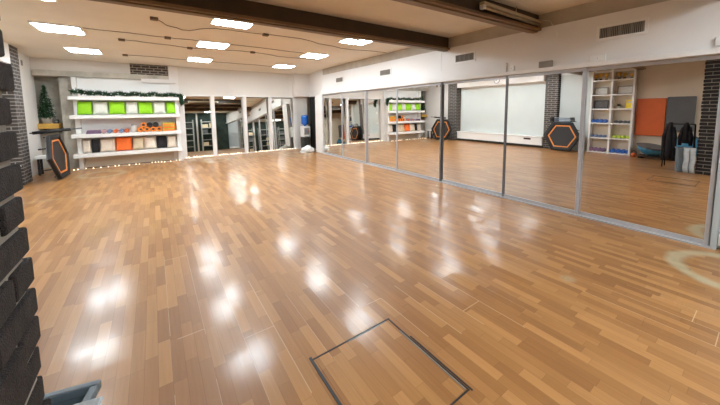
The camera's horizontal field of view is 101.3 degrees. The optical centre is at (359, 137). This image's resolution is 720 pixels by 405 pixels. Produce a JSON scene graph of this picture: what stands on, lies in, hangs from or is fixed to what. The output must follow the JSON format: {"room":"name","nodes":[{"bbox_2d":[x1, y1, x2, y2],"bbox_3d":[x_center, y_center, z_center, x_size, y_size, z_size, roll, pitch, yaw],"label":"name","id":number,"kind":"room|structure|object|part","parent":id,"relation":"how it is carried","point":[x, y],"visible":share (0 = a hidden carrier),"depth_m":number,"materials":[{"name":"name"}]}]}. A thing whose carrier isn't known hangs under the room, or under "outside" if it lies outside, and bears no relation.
{"room":"fitness studio","nodes":[
{"label":"fitness studio","id":0,"kind":"room"},
{"bbox_2d":[2,44,32,184],"bbox_3d":[-7.280,-0.453,6.120,0.340,2.880,0.500,-4,7,-35],"label":"brick pillar","id":1,"kind":"structure","parent":0,"point":[18,125],"depth_m":6.13,"materials":[{"name":"brick"}]},
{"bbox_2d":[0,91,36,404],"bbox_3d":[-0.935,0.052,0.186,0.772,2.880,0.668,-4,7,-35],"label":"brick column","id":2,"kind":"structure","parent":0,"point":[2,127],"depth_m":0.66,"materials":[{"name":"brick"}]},
{"bbox_2d":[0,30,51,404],"bbox_3d":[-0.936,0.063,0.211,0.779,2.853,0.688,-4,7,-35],"label":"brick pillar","id":3,"kind":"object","parent":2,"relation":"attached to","point":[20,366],"visible":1,"depth_m":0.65,"materials":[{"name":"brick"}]},
{"bbox_2d":[18,52,43,176],"bbox_3d":[-7.934,-0.523,6.922,0.190,2.880,1.530,-4,7,-35],"label":"wall","id":4,"kind":"structure","parent":0,"point":[27,79],"depth_m":7.14,"materials":[{"name":"white paint"}]},
{"bbox_2d":[38,123,62,132],"bbox_3d":[-8.186,-0.260,7.822,0.380,0.250,0.490,-4,7,-35],"label":"shelf box","id":5,"kind":"object","parent":4,"relation":"attached to","point":[42,126],"visible":0.73,"depth_m":7.66,"materials":[{"name":"yellow wood"}]},
{"bbox_2d":[37,84,56,123],"bbox_3d":[-8.225,-0.889,7.698,0.402,1.024,0.432,-4,7,-35],"label":"fir","id":6,"kind":"object","parent":5,"relation":"on","point":[46,118],"visible":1,"depth_m":7.68,"materials":[{"name":"green plant"}]},
{"bbox_2d":[41,118,52,123],"bbox_3d":[-8.219,-0.456,7.751,0.240,0.150,0.240,-4,7,-35],"label":"pot","id":7,"kind":"object","parent":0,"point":[49,120],"depth_m":7.68,"materials":[{"name":"grey ceramic"}]},
{"bbox_2d":[29,127,81,134],"bbox_3d":[-7.027,-0.161,6.840,0.070,0.124,0.860,5,7,43],"label":"bar","id":8,"kind":"object","parent":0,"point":[63,129],"visible":1,"depth_m":6.78,"materials":[{"name":"metal"}]},
{"bbox_2d":[34,75,79,168],"bbox_3d":[-8.140,-0.483,7.994,1.070,2.600,0.550,-4,7,-35],"label":"wall","id":9,"kind":"structure","parent":0,"point":[57,87],"depth_m":7.92,"materials":[{"name":"paint"}]},
{"bbox_2d":[29,57,307,166],"bbox_3d":[-5.358,-0.816,9.722,7.640,2.880,0.470,-4,7,-35],"label":"wall","id":10,"kind":"structure","parent":0,"point":[191,81],"depth_m":9.74,"materials":[{"name":"paint"}]},
{"bbox_2d":[32,69,168,79],"bbox_3d":[-6.989,-1.725,8.159,2.860,0.140,0.080,-4,7,-35],"label":"trim","id":11,"kind":"structure","parent":10,"relation":"attached to","point":[34,71],"depth_m":7.98,"materials":[{"name":"paint"}]},
{"bbox_2d":[130,64,167,75],"bbox_3d":[-6.214,-2.006,8.708,0.910,0.300,0.030,-4,7,-35],"label":"trim","id":12,"kind":"structure","parent":10,"relation":"attached to","point":[143,69],"depth_m":8.69,"materials":[{"name":"brick"}]},
{"bbox_2d":[141,78,174,83],"bbox_3d":[-5.983,-1.688,8.770,0.840,0.110,0.080,-4,7,-35],"label":"trim","id":13,"kind":"structure","parent":10,"relation":"attached to","point":[142,79],"depth_m":8.72,"materials":[{"name":"white paint"}]},
{"bbox_2d":[168,66,182,159],"bbox_3d":[-5.711,-0.757,9.148,0.240,2.880,0.070,-4,7,-35],"label":"trim","id":14,"kind":"structure","parent":10,"relation":"attached to","point":[172,70],"depth_m":9.07,"materials":[{"name":"white paint"}]},
{"bbox_2d":[180,95,187,158],"bbox_3d":[-5.585,-0.344,9.328,0.120,2.020,0.100,-4,7,-35],"label":"trim","id":15,"kind":"structure","parent":10,"relation":"attached to","point":[182,110],"depth_m":9.30,"materials":[{"name":"white paint"}]},
{"bbox_2d":[184,96,213,156],"bbox_3d":[-5.255,-0.383,9.617,0.774,1.968,0.109,-4,7,-35],"label":"wall mirror","id":16,"kind":"object","parent":10,"relation":"attached to","point":[198,122],"visible":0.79,"depth_m":9.61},
{"bbox_2d":[210,95,217,155],"bbox_3d":[-4.869,-0.399,9.826,0.110,2.020,0.100,-4,7,-35],"label":"trim","id":17,"kind":"structure","parent":10,"relation":"attached to","point":[212,102],"depth_m":9.78,"materials":[{"name":"white paint"}]},
{"bbox_2d":[214,97,244,154],"bbox_3d":[-4.483,-0.442,10.154,0.912,1.968,0.109,-4,7,-35],"label":"wall mirror","id":18,"kind":"object","parent":10,"relation":"attached to","point":[228,110],"visible":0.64,"depth_m":10.15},
{"bbox_2d":[182,94,294,158],"bbox_3d":[-4.068,-0.465,10.389,3.830,2.030,0.090,-4,7,-35],"label":"trim","id":19,"kind":"structure","parent":10,"relation":"attached to","point":[182,94],"depth_m":10.19,"materials":[{"name":"white paint"}]},
{"bbox_2d":[242,96,248,152],"bbox_3d":[-4.040,-0.462,10.403,0.110,2.020,0.100,-4,7,-35],"label":"trim","id":20,"kind":"structure","parent":10,"relation":"attached to","point":[243,97],"depth_m":10.36,"materials":[{"name":"white paint"}]},
{"bbox_2d":[246,97,269,151],"bbox_3d":[-3.717,-0.502,10.720,0.794,1.964,0.164,-4,7,-35],"label":"wall mirror","id":21,"kind":"object","parent":10,"relation":"attached to","point":[257,109],"visible":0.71,"depth_m":10.72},
{"bbox_2d":[268,96,272,150],"bbox_3d":[-3.307,-0.518,10.912,0.110,2.020,0.100,-4,7,-35],"label":"trim","id":22,"kind":"structure","parent":10,"relation":"attached to","point":[269,97],"depth_m":10.87,"materials":[{"name":"white paint"}]},
{"bbox_2d":[271,97,293,149],"bbox_3d":[-2.958,-0.560,11.248,0.860,1.964,0.164,-4,7,-35],"label":"wall mirror","id":23,"kind":"object","parent":10,"relation":"attached to","point":[282,114],"visible":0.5,"depth_m":11.25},
{"bbox_2d":[292,97,297,148],"bbox_3d":[-2.520,-0.578,11.459,0.120,2.020,0.100,-4,7,-35],"label":"trim","id":24,"kind":"structure","parent":10,"relation":"attached to","point":[293,98],"depth_m":11.42,"materials":[{"name":"white paint"}]},
{"bbox_2d":[0,0,596,73],"bbox_3d":[-1.139,-1.802,3.941,8.350,0.100,15.200,-4,7,-35],"label":"ceiling","id":25,"kind":"structure","parent":0,"point":[16,30],"depth_m":5.21,"materials":[{"name":"paint"}]},
{"bbox_2d":[28,20,86,34],"bbox_3d":[-4.890,-1.778,4.801,0.576,0.038,0.576,-4,7,-35],"label":"recessed light","id":26,"kind":"object","parent":25,"relation":"in","point":[41,26],"visible":1,"depth_m":4.71,"materials":[{"name":"white plastic"}]},
{"bbox_2d":[63,46,102,53],"bbox_3d":[-6.093,-1.930,6.515,0.576,0.038,0.576,-4,7,-35],"label":"recessed light","id":27,"kind":"object","parent":25,"relation":"in","point":[68,48],"visible":1,"depth_m":6.42,"materials":[{"name":"white plastic"}]},
{"bbox_2d":[85,28,300,52],"bbox_3d":[-2.921,-1.903,5.923,3.901,0.039,0.081,-4,7,-35],"label":"cable","id":28,"kind":"object","parent":25,"relation":"attached to","point":[165,37],"visible":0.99,"depth_m":5.44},
{"bbox_2d":[122,54,271,66],"bbox_3d":[-4.155,-2.099,8.106,3.710,0.039,0.111,-4,7,-35],"label":"cable","id":29,"kind":"object","parent":25,"relation":"attached to","point":[122,54],"visible":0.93,"depth_m":7.48,"materials":[{"name":"rubber"}]},
{"bbox_2d":[186,56,212,61],"bbox_3d":[-4.241,-2.071,7.803,0.576,0.038,0.576,-4,7,-35],"label":"recessed light","id":30,"kind":"object","parent":25,"relation":"in","point":[189,58],"visible":1,"depth_m":7.68,"materials":[{"name":"white plastic"}]},
{"bbox_2d":[195,40,230,48],"bbox_3d":[-3.038,-1.919,6.089,0.576,0.038,0.576,-4,7,-35],"label":"recessed light","id":31,"kind":"object","parent":25,"relation":"in","point":[200,43],"visible":1,"depth_m":5.99,"materials":[{"name":"white plastic"}]},
{"bbox_2d":[118,38,315,59],"bbox_3d":[-2.828,-1.990,6.824,4.290,0.039,0.310,-4,7,-35],"label":"cable","id":32,"kind":"object","parent":25,"relation":"attached to","point":[119,39],"visible":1,"depth_m":6.43,"materials":[{"name":"rubber"}]},
{"bbox_2d":[210,18,253,28],"bbox_3d":[-1.932,-1.779,4.513,0.576,0.038,0.576,-4,7,-35],"label":"recessed light","id":33,"kind":"object","parent":25,"relation":"in","point":[213,21],"visible":0.46,"depth_m":4.59,"materials":[{"name":"white plastic"}]},
{"bbox_2d":[150,16,385,52],"bbox_3d":[-1.295,-1.909,5.822,4.650,0.039,0.545,-4,7,-35],"label":"cable","id":34,"kind":"object","parent":25,"relation":"attached to","point":[151,18],"visible":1,"depth_m":5.10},
{"bbox_2d":[272,64,295,67],"bbox_3d":[-2.357,-2.215,9.114,0.576,0.038,0.576,-4,7,-35],"label":"recessed light","id":35,"kind":"object","parent":25,"relation":"in","point":[276,65],"visible":1,"depth_m":9.03,"materials":[{"name":"white plastic"}]},
{"bbox_2d":[151,0,448,46],"bbox_3d":[-1.304,-1.628,3.822,7.660,0.220,0.070,-4,7,-33],"label":"ceiling beam","id":36,"kind":"structure","parent":25,"relation":"attached to","point":[242,7],"depth_m":4.15,"materials":[{"name":"wood"}]},
{"bbox_2d":[90,0,449,51],"bbox_3d":[-1.410,-1.488,3.734,7.370,0.050,0.200,-4,7,-33],"label":"flange","id":37,"kind":"object","parent":36,"relation":"attached to","point":[147,4],"visible":1,"depth_m":3.74,"materials":[{"name":"brown metal"}]},
{"bbox_2d":[299,52,329,58],"bbox_3d":[-1.153,-2.063,7.399,0.576,0.038,0.576,-4,7,-35],"label":"recessed light","id":38,"kind":"object","parent":25,"relation":"in","point":[308,54],"visible":1,"depth_m":7.29,"materials":[{"name":"white plastic"}]},
{"bbox_2d":[276,28,359,40],"bbox_3d":[-0.600,-1.712,4.597,1.430,0.215,0.070,-4,7,-35],"label":"cable","id":39,"kind":"object","parent":25,"relation":"attached to","point":[276,28],"visible":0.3,"depth_m":4.66,"materials":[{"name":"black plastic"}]},
{"bbox_2d":[338,38,372,44],"bbox_3d":[-0.047,-1.923,5.824,0.576,0.038,0.576,-4,7,-35],"label":"recessed light","id":40,"kind":"object","parent":25,"relation":"in","point":[344,40],"visible":0.56,"depth_m":5.84,"materials":[{"name":"white plastic"}]},
{"bbox_2d":[439,0,538,26],"bbox_3d":[-0.392,-1.513,2.524,7.660,0.220,0.070,-4,6,-32],"label":"ceiling beam","id":41,"kind":"structure","parent":25,"relation":"attached to","point":[471,4],"depth_m":3.76,"materials":[{"name":"wood"}]},
{"bbox_2d":[393,0,540,33],"bbox_3d":[-0.500,-1.373,2.438,7.370,0.050,0.180,-4,6,-32],"label":"flange","id":42,"kind":"object","parent":41,"relation":"attached to","point":[436,5],"visible":1,"depth_m":3.55,"materials":[{"name":"brown metal"}]},
{"bbox_2d":[479,1,541,26],"bbox_3d":[2.133,-1.704,4.029,1.600,0.175,0.070,-4,7,-35],"label":"fitting","id":43,"kind":"object","parent":41,"relation":"attached to","point":[483,5],"visible":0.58,"depth_m":3.88,"materials":[{"name":"beige metal"}]},
{"bbox_2d":[307,97,310,145],"bbox_3d":[-2.157,-1.081,12.172,0.430,2.880,0.100,-4,7,-35],"label":"wall","id":44,"kind":"structure","parent":0,"point":[308,98],"depth_m":12.15,"materials":[{"name":"paint"}]},
{"bbox_2d":[14,148,719,404],"bbox_3d":[-1.110,1.165,4.224,8.350,0.100,15.200,-4,7,-35],"label":"floor","id":45,"kind":"structure","parent":0,"point":[213,280],"depth_m":2.52,"materials":[{"name":"laminate"}]},
{"bbox_2d":[34,155,45,175],"bbox_3d":[-7.612,0.651,7.271,0.470,0.470,0.300,-4,7,-35],"label":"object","id":46,"kind":"object","parent":45,"relation":"on","point":[39,158],"visible":0.44,"depth_m":7.08,"materials":[{"name":"laminate"}]},
{"bbox_3d":[-7.700,0.706,7.079,0.040,0.400,0.040,-4,7,-35],"label":"leg","id":47,"kind":"part","parent":46,"relation":"part of","materials":[{"name":"metal"}]},
{"bbox_3d":[-7.826,0.690,7.258,0.040,0.400,0.040,-4,7,-35],"label":"leg","id":48,"kind":"part","parent":46,"relation":"part of","materials":[{"name":"metal"}]},
{"bbox_2d":[38,134,69,179],"bbox_3d":[-6.943,0.420,6.714,0.314,0.986,1.140,-4,6,-31],"label":"trampoline","id":49,"kind":"object","parent":45,"relation":"on","point":[57,154],"visible":1,"depth_m":6.64,"materials":[{"name":"black rubber"}]},
{"bbox_2d":[43,379,101,404],"bbox_3d":[-1.069,1.156,0.877,0.420,0.553,0.280,-3,6,-21],"label":"tub","id":50,"kind":"object","parent":45,"relation":"on","point":[76,394],"visible":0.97,"depth_m":1.01,"materials":[{"name":"grey plastic"}]},
{"bbox_2d":[73,397,102,404],"bbox_3d":[-0.860,1.139,0.901,0.102,0.558,0.198,-3,6,-21],"label":"trousers","id":51,"kind":"object","parent":50,"relation":"hanging from","point":[96,401],"visible":1,"depth_m":0.95,"materials":[{"name":"grey fabric"}]},
{"bbox_2d":[67,77,181,168],"bbox_3d":[-6.530,-0.446,8.386,2.420,2.420,0.420,-4,7,-35],"label":"wall shelf","id":52,"kind":"object","parent":45,"relation":"on","point":[86,121],"visible":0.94,"depth_m":8.30,"materials":[{"name":"white laminate"}]},
{"bbox_3d":[-7.495,-0.385,7.849,0.090,2.420,0.200,-4,7,-35],"label":"panel","id":53,"kind":"part","parent":52,"relation":"part of","materials":[{"name":"white laminate"}]},
{"bbox_2d":[77,101,92,114],"bbox_3d":[-7.300,-0.795,7.822,0.308,0.356,0.162,-5,7,-36],"label":"cushion","id":54,"kind":"object","parent":52,"relation":"on","point":[82,107],"visible":1,"depth_m":7.78,"materials":[{"name":"fabric"}]},
{"bbox_2d":[82,139,91,152],"bbox_3d":[-7.322,0.221,7.910,0.188,0.357,0.171,-5,7,-37],"label":"cushion","id":55,"kind":"object","parent":52,"relation":"on","point":[86,144],"visible":1,"depth_m":7.87,"materials":[{"name":"beige fabric"}]},
{"bbox_2d":[86,130,100,133],"bbox_3d":[-7.131,-0.161,7.904,0.300,0.093,0.220,-4,7,-35],"label":"folded cloth","id":56,"kind":"object","parent":52,"relation":"on","point":[88,131],"visible":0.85,"depth_m":7.83,"materials":[{"name":"fabric"}]},
{"bbox_2d":[91,139,99,152],"bbox_3d":[-7.170,0.209,8.001,0.158,0.362,0.161,-4,7,-34],"label":"cushion","id":57,"kind":"object","parent":52,"relation":"on","point":[95,142],"visible":1,"depth_m":7.96,"materials":[{"name":"black fabric"}]},
{"bbox_2d":[92,101,108,114],"bbox_3d":[-7.045,-0.814,8.012,0.328,0.352,0.171,-5,7,-38],"label":"cushion","id":58,"kind":"object","parent":52,"relation":"on","point":[98,107],"visible":1,"depth_m":7.96,"materials":[{"name":"white fabric"}]},
{"bbox_2d":[99,138,115,151],"bbox_3d":[-6.968,0.193,8.148,0.338,0.360,0.165,-4,7,-33],"label":"cushion","id":59,"kind":"object","parent":52,"relation":"on","point":[105,144],"visible":1,"depth_m":8.10,"materials":[{"name":"beige fabric"}]},
{"bbox_2d":[108,101,125,113],"bbox_3d":[-6.756,-0.837,8.202,0.358,0.356,0.163,-5,7,-36],"label":"cushion","id":60,"kind":"object","parent":52,"relation":"on","point":[114,107],"visible":1,"depth_m":8.15,"materials":[{"name":"fabric"}]},
{"bbox_3d":[-6.528,-1.104,8.310,2.420,0.095,0.389,-4,7,-35],"label":"shelf","id":61,"kind":"part","parent":52,"relation":"part of","materials":[{"name":"white laminate"}]},
{"bbox_2d":[115,136,132,150],"bbox_3d":[-6.675,0.161,8.346,0.368,0.381,0.162,-4,7,-33],"label":"cushion","id":62,"kind":"object","parent":52,"relation":"on","point":[122,143],"visible":1,"depth_m":8.29,"materials":[{"name":"orange fabric"}]},
{"bbox_3d":[-6.523,-0.616,8.357,2.420,0.095,0.389,-4,7,-35],"label":"shelf","id":63,"kind":"part","parent":52,"relation":"part of","materials":[{"name":"white laminate"}]},
{"bbox_3d":[-6.518,-0.118,8.404,2.420,0.095,0.389,-4,7,-35],"label":"shelf","id":64,"kind":"part","parent":52,"relation":"part of","materials":[{"name":"white laminate"}]},
{"bbox_2d":[69,87,184,105],"bbox_3d":[-6.377,-1.119,8.265,2.609,0.554,0.288,-4,7,-35],"label":"garland","id":65,"kind":"object","parent":52,"relation":"on","point":[78,91],"visible":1,"depth_m":8.17,"materials":[{"name":"green plant"}]},
{"bbox_3d":[-6.513,0.399,8.454,2.420,0.095,0.389,-4,7,-35],"label":"shelf","id":66,"kind":"part","parent":52,"relation":"part of","materials":[{"name":"white laminate"}]},
{"bbox_3d":[-6.627,0.594,8.612,2.040,0.270,0.030,-4,7,-35],"label":"panel","id":67,"kind":"part","parent":52,"relation":"part of","materials":[{"name":"wood"}]},
{"bbox_2d":[125,102,137,113],"bbox_3d":[-6.492,-0.856,8.395,0.288,0.353,0.169,-4,6,-32],"label":"cushion","id":68,"kind":"object","parent":52,"relation":"on","point":[131,107],"visible":1,"depth_m":8.34,"materials":[{"name":"white fabric"}]},
{"bbox_2d":[131,124,136,131],"bbox_3d":[-6.427,-0.285,8.387,0.144,0.234,0.144,-4,7,-35],"label":"jar","id":69,"kind":"object","parent":52,"relation":"on","point":[133,126],"visible":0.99,"depth_m":8.33,"materials":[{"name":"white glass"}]},
{"bbox_2d":[132,137,143,149],"bbox_3d":[-6.415,0.151,8.536,0.268,0.359,0.168,-4,6,-31],"label":"cushion","id":70,"kind":"object","parent":52,"relation":"on","point":[138,142],"visible":1,"depth_m":8.49,"materials":[{"name":"beige fabric"}]},
{"bbox_2d":[138,102,152,113],"bbox_3d":[-6.236,-0.875,8.578,0.348,0.352,0.172,-5,7,-38],"label":"cushion","id":71,"kind":"object","parent":52,"relation":"on","point":[144,107],"visible":1,"depth_m":8.53,"materials":[{"name":"fabric"}]},
{"bbox_2d":[144,136,156,148],"bbox_3d":[-6.178,0.133,8.698,0.308,0.360,0.166,-4,7,-34],"label":"cushion","id":72,"kind":"object","parent":52,"relation":"on","point":[149,142],"visible":1,"depth_m":8.64,"materials":[{"name":"beige fabric"}]},
{"bbox_2d":[153,102,165,113],"bbox_3d":[-5.955,-0.897,8.760,0.318,0.356,0.164,-5,7,-38],"label":"cushion","id":73,"kind":"object","parent":52,"relation":"on","point":[158,107],"visible":1,"depth_m":8.70,"materials":[{"name":"white fabric"}]},
{"bbox_2d":[157,136,166,147],"bbox_3d":[-5.944,0.115,8.851,0.248,0.362,0.159,-4,7,-33],"label":"cushion","id":74,"kind":"object","parent":52,"relation":"on","point":[161,140],"visible":1,"depth_m":8.80,"materials":[{"name":"black fabric"}]},
{"bbox_2d":[166,102,174,113],"bbox_3d":[-5.721,-0.915,8.926,0.248,0.354,0.166,-4,7,-35],"label":"cushion","id":75,"kind":"object","parent":52,"relation":"on","point":[170,106],"visible":0.98,"depth_m":8.87,"materials":[{"name":"fabric"}]},
{"bbox_2d":[167,135,176,146],"bbox_3d":[-5.745,0.100,9.001,0.248,0.359,0.167,-4,7,-35],"label":"cushion","id":76,"kind":"object","parent":52,"relation":"on","point":[171,140],"visible":1,"depth_m":8.95,"materials":[{"name":"beige fabric"}]},
{"bbox_3d":[-5.597,-0.235,9.085,0.090,1.850,0.220,-4,7,-35],"label":"panel","id":77,"kind":"part","parent":52,"relation":"part of","materials":[{"name":"white laminate"}]},
{"bbox_2d":[74,148,295,170],"bbox_3d":[-4.967,0.603,9.565,6.241,0.045,0.418,-5,7,-40],"label":"fairy lights","id":78,"kind":"object","parent":45,"relation":"on","point":[290,148],"visible":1,"depth_m":8.62,"materials":[{"name":"white plastic"}]},
{"bbox_2d":[300,115,309,147],"bbox_3d":[-2.071,-0.206,11.205,0.300,1.320,0.364,-4,7,-35],"label":"water cooler","id":79,"kind":"object","parent":45,"relation":"on","point":[304,130],"visible":0.85,"depth_m":11.11,"materials":[{"name":"white plastic"}]},
{"bbox_2d":[301,115,307,125],"bbox_3d":[-2.094,-0.656,11.188,0.270,0.420,0.270,-4,7,-35],"label":"bottle","id":80,"kind":"object","parent":79,"relation":"on","point":[304,118],"depth_m":11.08,"materials":[{"name":"plastic"}]},
{"bbox_3d":[-2.002,-0.247,11.101,0.200,0.260,0.007,-4,7,-35],"label":"panel","id":81,"kind":"part","parent":79,"relation":"part of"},
{"bbox_2d":[300,145,314,152],"bbox_3d":[-1.888,0.384,10.617,0.584,0.253,0.308,-4,7,-35],"label":"sack","id":82,"kind":"object","parent":45,"relation":"on","point":[308,148],"visible":0.98,"depth_m":10.52,"materials":[{"name":"fabric"}]},
{"bbox_2d":[309,318,472,404],"bbox_3d":[0.147,1.343,1.684,0.629,0.004,0.697,-4,7,-35],"label":"floor hatch","id":83,"kind":"object","parent":45,"relation":"on","point":[379,365],"visible":1,"depth_m":1.69,"materials":[{"name":"laminate"}]},
{"bbox_2d":[321,0,719,92],"bbox_3d":[2.439,-1.373,4.925,0.320,0.590,12.637,-4,7,-35],"label":"wall","id":84,"kind":"structure","parent":0,"point":[675,26],"depth_m":4.11,"materials":[{"name":"paint"}]},
{"bbox_2d":[335,76,342,82],"bbox_3d":[-0.635,-1.784,9.062,0.012,0.184,0.451,-4,7,-35],"label":"air vent","id":85,"kind":"object","parent":84,"relation":"attached to","point":[337,79],"visible":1,"depth_m":9.05,"materials":[{"name":"white metal"}]},
{"bbox_2d":[379,68,390,76],"bbox_3d":[0.620,-1.615,7.275,0.012,0.184,0.451,-4,7,-35],"label":"air vent","id":86,"kind":"object","parent":84,"relation":"attached to","point":[382,72],"visible":1,"depth_m":7.27,"materials":[{"name":"white metal"}]},
{"bbox_2d":[454,50,475,63],"bbox_3d":[1.921,-1.476,5.420,0.012,0.184,0.451,-4,7,-35],"label":"air vent","id":87,"kind":"object","parent":84,"relation":"attached to","point":[470,56],"visible":1,"depth_m":5.40,"materials":[{"name":"white metal"}]},
{"bbox_2d":[539,60,552,67],"bbox_3d":[2.709,-1.076,4.306,0.038,0.090,0.180,-4,7,-35],"label":"wall box","id":88,"kind":"object","parent":84,"relation":"attached to","point":[543,64],"visible":0.95,"depth_m":4.28,"materials":[{"name":"metal"}]},
{"bbox_2d":[590,54,605,61],"bbox_3d":[3.065,-1.026,3.800,0.038,0.080,0.160,-4,7,-35],"label":"wall box","id":89,"kind":"object","parent":84,"relation":"attached to","point":[595,58],"visible":0.94,"depth_m":3.79,"materials":[{"name":"white plastic"}]},
{"bbox_2d":[596,17,648,41],"bbox_3d":[3.193,-1.320,3.607,0.012,0.184,0.488,-4,7,-35],"label":"air vent","id":90,"kind":"object","parent":84,"relation":"attached to","point":[640,26],"visible":1,"depth_m":3.59,"materials":[{"name":"white metal"}]},
{"bbox_2d":[715,37,719,45],"bbox_3d":[3.646,-0.978,2.970,0.038,0.090,0.090,-4,7,-35],"label":"wall box","id":91,"kind":"object","parent":84,"relation":"attached to","point":[717,39],"visible":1,"depth_m":2.98,"materials":[{"name":"white plastic"}]},
{"bbox_2d":[709,144,719,247],"bbox_3d":[2.445,-0.046,5.069,0.110,2.080,12.680,-4,7,-35],"label":"wall","id":92,"kind":"structure","parent":0,"point":[719,144],"depth_m":3.14,"materials":[{"name":"paint"}]},
{"bbox_2d":[292,69,322,96],"bbox_3d":[-1.665,-1.973,10.839,1.030,0.860,1.770,-4,7,-35],"label":"trim","id":93,"kind":"structure","parent":92,"relation":"attached to","point":[303,85],"depth_m":11.16,"materials":[{"name":"white paint"}]},
{"bbox_2d":[310,97,315,148],"bbox_3d":[-1.666,-0.564,11.172,0.062,1.970,0.950,-4,7,-35],"label":"curtain","id":94,"kind":"object","parent":92,"relation":"hanging from","point":[312,99],"visible":0.41,"depth_m":11.35,"materials":[{"name":"fabric"}]},
{"bbox_2d":[315,95,323,152],"bbox_3d":[-1.390,-0.490,10.423,0.140,2.020,0.520,-4,7,-35],"label":"trim","id":95,"kind":"structure","parent":92,"relation":"attached to","point":[318,98],"depth_m":10.35,"materials":[{"name":"white paint"}]},
{"bbox_2d":[322,93,341,156],"bbox_3d":[-0.893,-0.434,9.652,0.030,2.010,1.294,-4,7,-35],"label":"mirror door","id":96,"kind":"structure","parent":92,"relation":"in","point":[332,124],"depth_m":9.66,"materials":[{"name":"silver glass"}]},
{"bbox_2d":[341,90,366,162],"bbox_3d":[-0.193,-0.341,8.607,0.030,2.010,1.277,-4,7,-35],"label":"mirror door","id":97,"kind":"structure","parent":92,"relation":"in","point":[353,104],"depth_m":8.55,"materials":[{"name":"silver glass"}]},
{"bbox_3d":[-0.202,-1.319,8.514,0.024,0.045,1.209,-4,7,-35],"label":"rail","id":98,"kind":"part","parent":97,"relation":"part of","materials":[{"name":"metal"}]},
{"bbox_3d":[-0.182,0.637,8.700,0.024,0.045,1.209,-4,7,-35],"label":"rail","id":99,"kind":"part","parent":97,"relation":"part of","materials":[{"name":"metal"}]},
{"bbox_2d":[366,87,395,169],"bbox_3d":[0.549,-0.252,7.599,0.030,2.010,1.279,-4,7,-35],"label":"mirror door","id":100,"kind":"structure","parent":92,"relation":"in","point":[381,103],"depth_m":7.58,"materials":[{"name":"silver glass"}]},
{"bbox_3d":[0.540,-1.230,7.506,0.024,0.045,1.211,-4,7,-35],"label":"rail","id":101,"kind":"part","parent":100,"relation":"part of","materials":[{"name":"metal"}]},
{"bbox_3d":[0.559,0.726,7.693,0.024,0.045,1.211,-4,7,-35],"label":"rail","id":102,"kind":"part","parent":100,"relation":"part of","materials":[{"name":"metal"}]},
{"bbox_2d":[396,82,442,180],"bbox_3d":[1.266,-0.157,6.529,0.030,2.010,1.351,-4,7,-35],"label":"mirror door","id":103,"kind":"structure","parent":92,"relation":"in","point":[418,107],"depth_m":6.47,"materials":[{"name":"silver glass"}]},
{"bbox_3d":[1.276,0.821,6.623,0.024,0.045,1.283,-4,7,-35],"label":"rail","id":104,"kind":"part","parent":103,"relation":"part of","materials":[{"name":"metal"}]},
{"bbox_3d":[1.257,-1.135,6.436,0.024,0.045,1.283,-4,7,-35],"label":"rail","id":105,"kind":"part","parent":103,"relation":"part of","materials":[{"name":"metal"}]},
{"bbox_2d":[441,76,505,195],"bbox_3d":[2.050,-0.062,5.461,0.030,2.010,1.354,-4,7,-35],"label":"mirror door","id":106,"kind":"structure","parent":92,"relation":"in","point":[473,110],"depth_m":5.40,"materials":[{"name":"silver glass"}]},
{"bbox_3d":[2.060,0.915,5.554,0.024,0.045,1.286,-4,7,-35],"label":"rail","id":107,"kind":"part","parent":106,"relation":"part of","materials":[{"name":"metal"}]},
{"bbox_3d":[2.041,-1.041,5.368,0.024,0.045,1.286,-4,7,-35],"label":"rail","id":108,"kind":"part","parent":106,"relation":"part of","materials":[{"name":"metal"}]},
{"bbox_2d":[322,153,709,248],"bbox_3d":[1.238,0.846,6.702,0.100,0.018,8.720,-4,7,-35],"label":"trim","id":109,"kind":"structure","parent":92,"relation":"attached to","point":[578,215],"depth_m":4.08,"materials":[{"name":"metal"}]},
{"bbox_2d":[320,48,719,94],"bbox_3d":[2.339,-1.050,4.893,0.140,0.055,12.660,-4,7,-35],"label":"trim","id":110,"kind":"structure","parent":92,"relation":"attached to","point":[715,51],"depth_m":4.00,"materials":[{"name":"white paint"}]},
{"bbox_2d":[502,68,586,213],"bbox_3d":[2.714,0.026,4.466,0.030,2.010,1.092,-4,7,-35],"label":"mirror door","id":111,"kind":"structure","parent":92,"relation":"in","point":[544,119],"depth_m":4.40,"materials":[{"name":"silver glass"}]},
{"bbox_3d":[2.725,1.004,4.560,0.024,0.045,1.024,-4,7,-35],"label":"rail","id":112,"kind":"part","parent":111,"relation":"part of","materials":[{"name":"metal"}]},
{"bbox_3d":[2.705,-0.952,4.373,0.024,0.045,1.024,-4,7,-35],"label":"rail","id":113,"kind":"part","parent":111,"relation":"part of","materials":[{"name":"metal"}]},
{"bbox_2d":[578,54,719,244],"bbox_3d":[3.383,0.106,3.562,0.030,2.010,1.209,-4,7,-35],"label":"mirror door","id":114,"kind":"structure","parent":92,"relation":"in","point":[651,129],"depth_m":3.46,"materials":[{"name":"mirror"}]},
{"bbox_3d":[3.393,1.084,3.656,0.024,0.045,1.141,-4,7,-35],"label":"rail","id":115,"kind":"part","parent":114,"relation":"part of","materials":[{"name":"metal"}]},
{"bbox_3d":[3.374,-0.872,3.470,0.024,0.045,1.141,-4,7,-35],"label":"rail","id":116,"kind":"part","parent":114,"relation":"part of","materials":[{"name":"metal"}]},
{"bbox_2d":[710,154,719,249],"bbox_3d":[3.745,0.160,3.039,0.100,2.030,0.045,-4,7,-35],"label":"trim","id":117,"kind":"structure","parent":92,"relation":"attached to","point":[716,212],"depth_m":3.07,"materials":[{"name":"metal"}]},
{"bbox_3d":[-4.492,-0.062,1.741,0.130,2.880,15.200,-4,7,-35],"label":"wall","id":118,"kind":"structure","parent":0,"visible":0},
{"bbox_2d":[0,41,10,63],"bbox_3d":[-6.041,-1.530,4.229,0.350,0.400,3.810,-4,7,-35],"label":"trim","id":119,"kind":"structure","parent":118,"relation":"attached to","point":[6,59],"depth_m":5.75,"materials":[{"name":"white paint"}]}
]}

